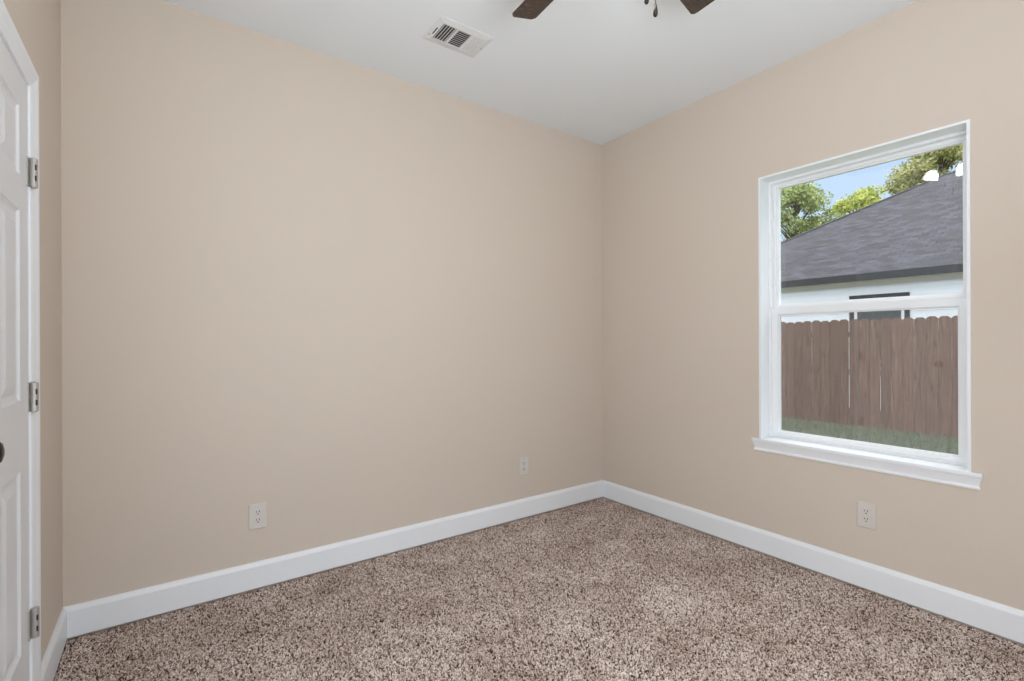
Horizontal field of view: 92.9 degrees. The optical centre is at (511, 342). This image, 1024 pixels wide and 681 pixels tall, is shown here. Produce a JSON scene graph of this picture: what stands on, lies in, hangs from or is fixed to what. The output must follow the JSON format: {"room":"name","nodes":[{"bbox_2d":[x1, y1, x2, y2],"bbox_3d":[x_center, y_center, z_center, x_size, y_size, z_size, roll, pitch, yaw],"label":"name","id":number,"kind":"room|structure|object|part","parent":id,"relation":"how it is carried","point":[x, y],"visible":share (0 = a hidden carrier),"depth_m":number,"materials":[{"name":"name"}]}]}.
{"room":"empty bedroom","nodes":[
{"label":"empty bedroom","id":0,"kind":"room"},
{"bbox_2d":[3,0,62,661],"bbox_3d":[-0.945,-0.158,0.615,0.140,2.755,3.275,0,0,-35],"label":"wall","id":1,"kind":"structure","parent":0,"point":[37,23],"depth_m":1.78,"materials":[{"name":"beige paint"}]},
{"bbox_2d":[0,36,39,680],"bbox_3d":[-1.278,0.203,1.233,0.104,1.987,0.732,0,0,-35],"label":"door","id":2,"kind":"structure","parent":1,"relation":"in","point":[19,624],"depth_m":1.37,"materials":[{"name":"white wood"}]},
{"bbox_3d":[-1.088,0.230,0.996,0.070,0.066,0.066,0,0,-35],"label":"knob","id":3,"kind":"part","parent":2,"relation":"part of","materials":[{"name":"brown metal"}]},
{"bbox_2d":[0,0,40,680],"bbox_3d":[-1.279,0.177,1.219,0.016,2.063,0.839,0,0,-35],"label":"trim","id":4,"kind":"structure","parent":1,"relation":"attached to","point":[8,30],"depth_m":1.52,"materials":[{"name":"white wood"}]},
{"bbox_2d":[41,608,66,680],"bbox_3d":[-1.669,1.143,1.770,0.015,0.125,0.516,0,0,-35],"label":"baseboard","id":5,"kind":"structure","parent":1,"relation":"attached to","point":[52,656],"depth_m":1.78,"materials":[{"name":"white wood"}]},
{"bbox_2d":[61,0,602,639],"bbox_3d":[-0.609,-0.159,2.951,3.401,2.755,0.140,0,0,-35],"label":"wall","id":6,"kind":"structure","parent":0,"point":[347,299],"depth_m":2.50,"materials":[{"name":"beige paint"}]},
{"bbox_2d":[249,502,266,529],"bbox_3d":[-1.252,0.856,2.399,0.080,0.124,0.009,0,0,-35],"label":"power outlet","id":7,"kind":"object","parent":6,"relation":"attached to","point":[257,512],"visible":1,"depth_m":2.40,"materials":[{"name":"white plastic"}]},
{"bbox_2d":[254,509,261,515],"bbox_3d":[-1.250,0.837,2.397,0.034,0.028,0.002,0,0,-35],"label":"receptacle","id":8,"kind":"object","parent":7,"relation":"attached to","point":[257,512],"depth_m":2.40,"materials":[{"name":"white plastic"}]},
{"bbox_2d":[254,517,261,523],"bbox_3d":[-1.250,0.876,2.397,0.034,0.028,0.002,0,0,-35],"label":"receptacle","id":9,"kind":"object","parent":7,"relation":"attached to","point":[257,520],"depth_m":2.40,"materials":[{"name":"white plastic"}]},
{"bbox_2d":[62,480,602,637],"bbox_3d":[-0.559,1.139,2.888,3.121,0.125,0.015,0,0,-35],"label":"baseboard","id":10,"kind":"structure","parent":6,"relation":"attached to","point":[101,613],"depth_m":2.49,"materials":[{"name":"white wood"}]},
{"bbox_2d":[519,456,527,475],"bbox_3d":[0.081,0.852,3.349,0.080,0.124,0.009,0,0,-35],"label":"power outlet","id":11,"kind":"object","parent":6,"relation":"attached to","point":[523,461],"visible":1,"depth_m":3.34,"materials":[{"name":"white plastic"}]},
{"bbox_2d":[53,498,1015,680],"bbox_3d":[0.388,1.269,1.561,3.401,0.108,3.555,0,0,-35],"label":"floor","id":12,"kind":"structure","parent":0,"point":[600,498],"depth_m":2.26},
{"bbox_2d":[54,498,1023,680],"bbox_3d":[0.388,1.214,1.561,3.089,0.001,3.243,0,0,-35],"label":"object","id":13,"kind":"object","parent":12,"relation":"on","point":[602,589],"visible":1,"depth_m":2.08,"materials":[{"name":"beige carpet"}]},
{"bbox_2d":[163,0,917,144],"bbox_3d":[0.378,-1.600,1.561,3.401,0.120,3.555,0,0,-35],"label":"ceiling","id":14,"kind":"structure","parent":0,"point":[597,71],"depth_m":2.51,"materials":[{"name":"paint"}]},
{"bbox_2d":[422,15,493,57],"bbox_3d":[-0.272,-1.533,2.460,0.300,0.010,0.206,0,0,-35],"label":"ceiling vent","id":15,"kind":"object","parent":14,"relation":"in","point":[446,32],"visible":1,"depth_m":2.45,"materials":[{"name":"white metal"}]},
{"bbox_2d":[512,0,713,18],"bbox_3d":[0.369,-1.289,1.586,1.209,0.503,1.182,0,0,-35],"label":"ceiling fan","id":16,"kind":"object","parent":14,"relation":"hanging from","point":[528,9],"visible":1,"depth_m":2.00,"materials":[{"name":"brown wood"}]},
{"bbox_3d":[0.161,-1.386,1.893,0.122,0.033,0.437,0,0,-32],"label":"blade","id":17,"kind":"part","parent":16,"relation":"part of","materials":[{"name":"brown wood"}]},
{"bbox_3d":[0.653,-1.387,1.846,0.122,0.033,0.437,0,0,43],"label":"blade","id":18,"kind":"part","parent":16,"relation":"part of","materials":[{"name":"brown wood"}]},
{"bbox_2d":[601,0,1023,644],"bbox_3d":[1.710,-0.168,2.508,0.140,2.755,3.275,0,0,-35],"label":"wall","id":19,"kind":"structure","parent":0,"point":[680,263],"depth_m":2.62,"materials":[{"name":"beige paint"}]},
{"bbox_2d":[603,480,1023,643],"bbox_3d":[1.656,1.132,2.457,0.015,0.125,3.260,0,0,-35],"label":"baseboard","id":20,"kind":"structure","parent":19,"relation":"attached to","point":[1003,620],"depth_m":2.42,"materials":[{"name":"white wood"}]},
{"bbox_2d":[857,500,875,530],"bbox_3d":[1.722,0.842,2.368,0.009,0.124,0.080,0,0,-35],"label":"power outlet","id":21,"kind":"object","parent":19,"relation":"attached to","point":[866,512],"visible":1,"depth_m":2.36,"materials":[{"name":"white plastic"}]},
{"bbox_2d":[862,508,869,514],"bbox_3d":[1.720,0.823,2.366,0.002,0.028,0.034,0,0,-35],"label":"receptacle","id":22,"kind":"object","parent":21,"relation":"attached to","point":[865,511],"depth_m":2.37,"materials":[{"name":"white plastic"}]},
{"bbox_2d":[862,516,869,522],"bbox_3d":[1.720,0.862,2.366,0.002,0.028,0.034,0,0,-35],"label":"receptacle","id":23,"kind":"object","parent":21,"relation":"attached to","point":[865,519],"depth_m":2.37,"materials":[{"name":"white plastic"}]},
{"bbox_2d":[752,119,982,489],"bbox_3d":[1.737,-0.162,2.469,0.178,1.564,0.976,0,0,-35],"label":"window","id":24,"kind":"structure","parent":19,"relation":"in","point":[938,467],"depth_m":2.47,"materials":[{"name":"white plastic"}]},
{"bbox_3d":[1.804,0.162,2.516,0.008,0.735,0.823,0,0,-35],"label":"screen frame","id":25,"kind":"part","parent":24,"relation":"part of","materials":[{"name":"white plastic"}]},
{"bbox_3d":[1.769,0.170,2.492,0.023,0.730,0.855,0,0,-35],"label":"sash","id":26,"kind":"part","parent":24,"relation":"part of","materials":[{"name":"white plastic"}]},
{"bbox_3d":[1.792,-0.546,2.510,0.026,0.710,0.824,0,0,-35],"label":"sash","id":27,"kind":"part","parent":24,"relation":"part of","materials":[{"name":"clear glass"}]},
{"label":"outside","id":28,"kind":"structure","parent":0,"visible":0},
{"bbox_3d":[21.187,1.546,32.802,66.737,0.300,90.000,0,0,-35],"label":"ground","id":29,"kind":"structure","parent":28,"visible":0},
{"bbox_2d":[781,181,845,241],"bbox_3d":[16.153,-3.937,28.102,5.596,10.720,5.577,0,0,-6],"label":"tree","id":30,"kind":"object","parent":29,"relation":"on","point":[805,197],"visible":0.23,"depth_m":27.03,"materials":[{"name":"green plant"}]},
{"bbox_2d":[831,184,885,214],"bbox_3d":[15.600,-2.779,21.648,3.937,8.414,3.817,0,0,1],"label":"tree","id":31,"kind":"object","parent":29,"relation":"on","point":[864,196],"visible":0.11,"depth_m":21.35,"materials":[{"name":"green plant"}]},
{"bbox_2d":[781,316,957,438],"bbox_3d":[6.133,0.628,7.687,0.155,2.042,10.000,0,0,-35],"label":"wooden fence","id":32,"kind":"object","parent":29,"relation":"on","point":[826,366],"visible":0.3,"depth_m":7.91,"materials":[{"name":"brown wood"}]},
{"bbox_2d":[781,416,957,454],"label":"grass","id":33,"kind":"structure","parent":29,"relation":"on","point":[931,442],"depth_m":7.26,"materials":[{"name":"green grass"}]},
{"bbox_2d":[781,170,962,409],"bbox_3d":[13.710,-1.585,10.529,10.610,6.015,17.270,0,0,-35],"label":"house","id":34,"kind":"structure","parent":29,"relation":"on","point":[909,242],"depth_m":11.13,"materials":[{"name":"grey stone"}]},
{"bbox_3d":[7.797,-0.250,10.345,0.010,1.261,0.784,0,0,-35],"label":"glass pane","id":35,"kind":"part","parent":34,"relation":"part of","materials":[{"name":"clear glass"}]},
{"bbox_2d":[877,144,962,201],"bbox_3d":[24.419,-5.144,27.804,6.463,13.073,6.536,0,0,-35],"label":"tree","id":36,"kind":"object","parent":29,"relation":"on","point":[921,168],"visible":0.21,"depth_m":27.33,"materials":[{"name":"green plant"}]}
]}

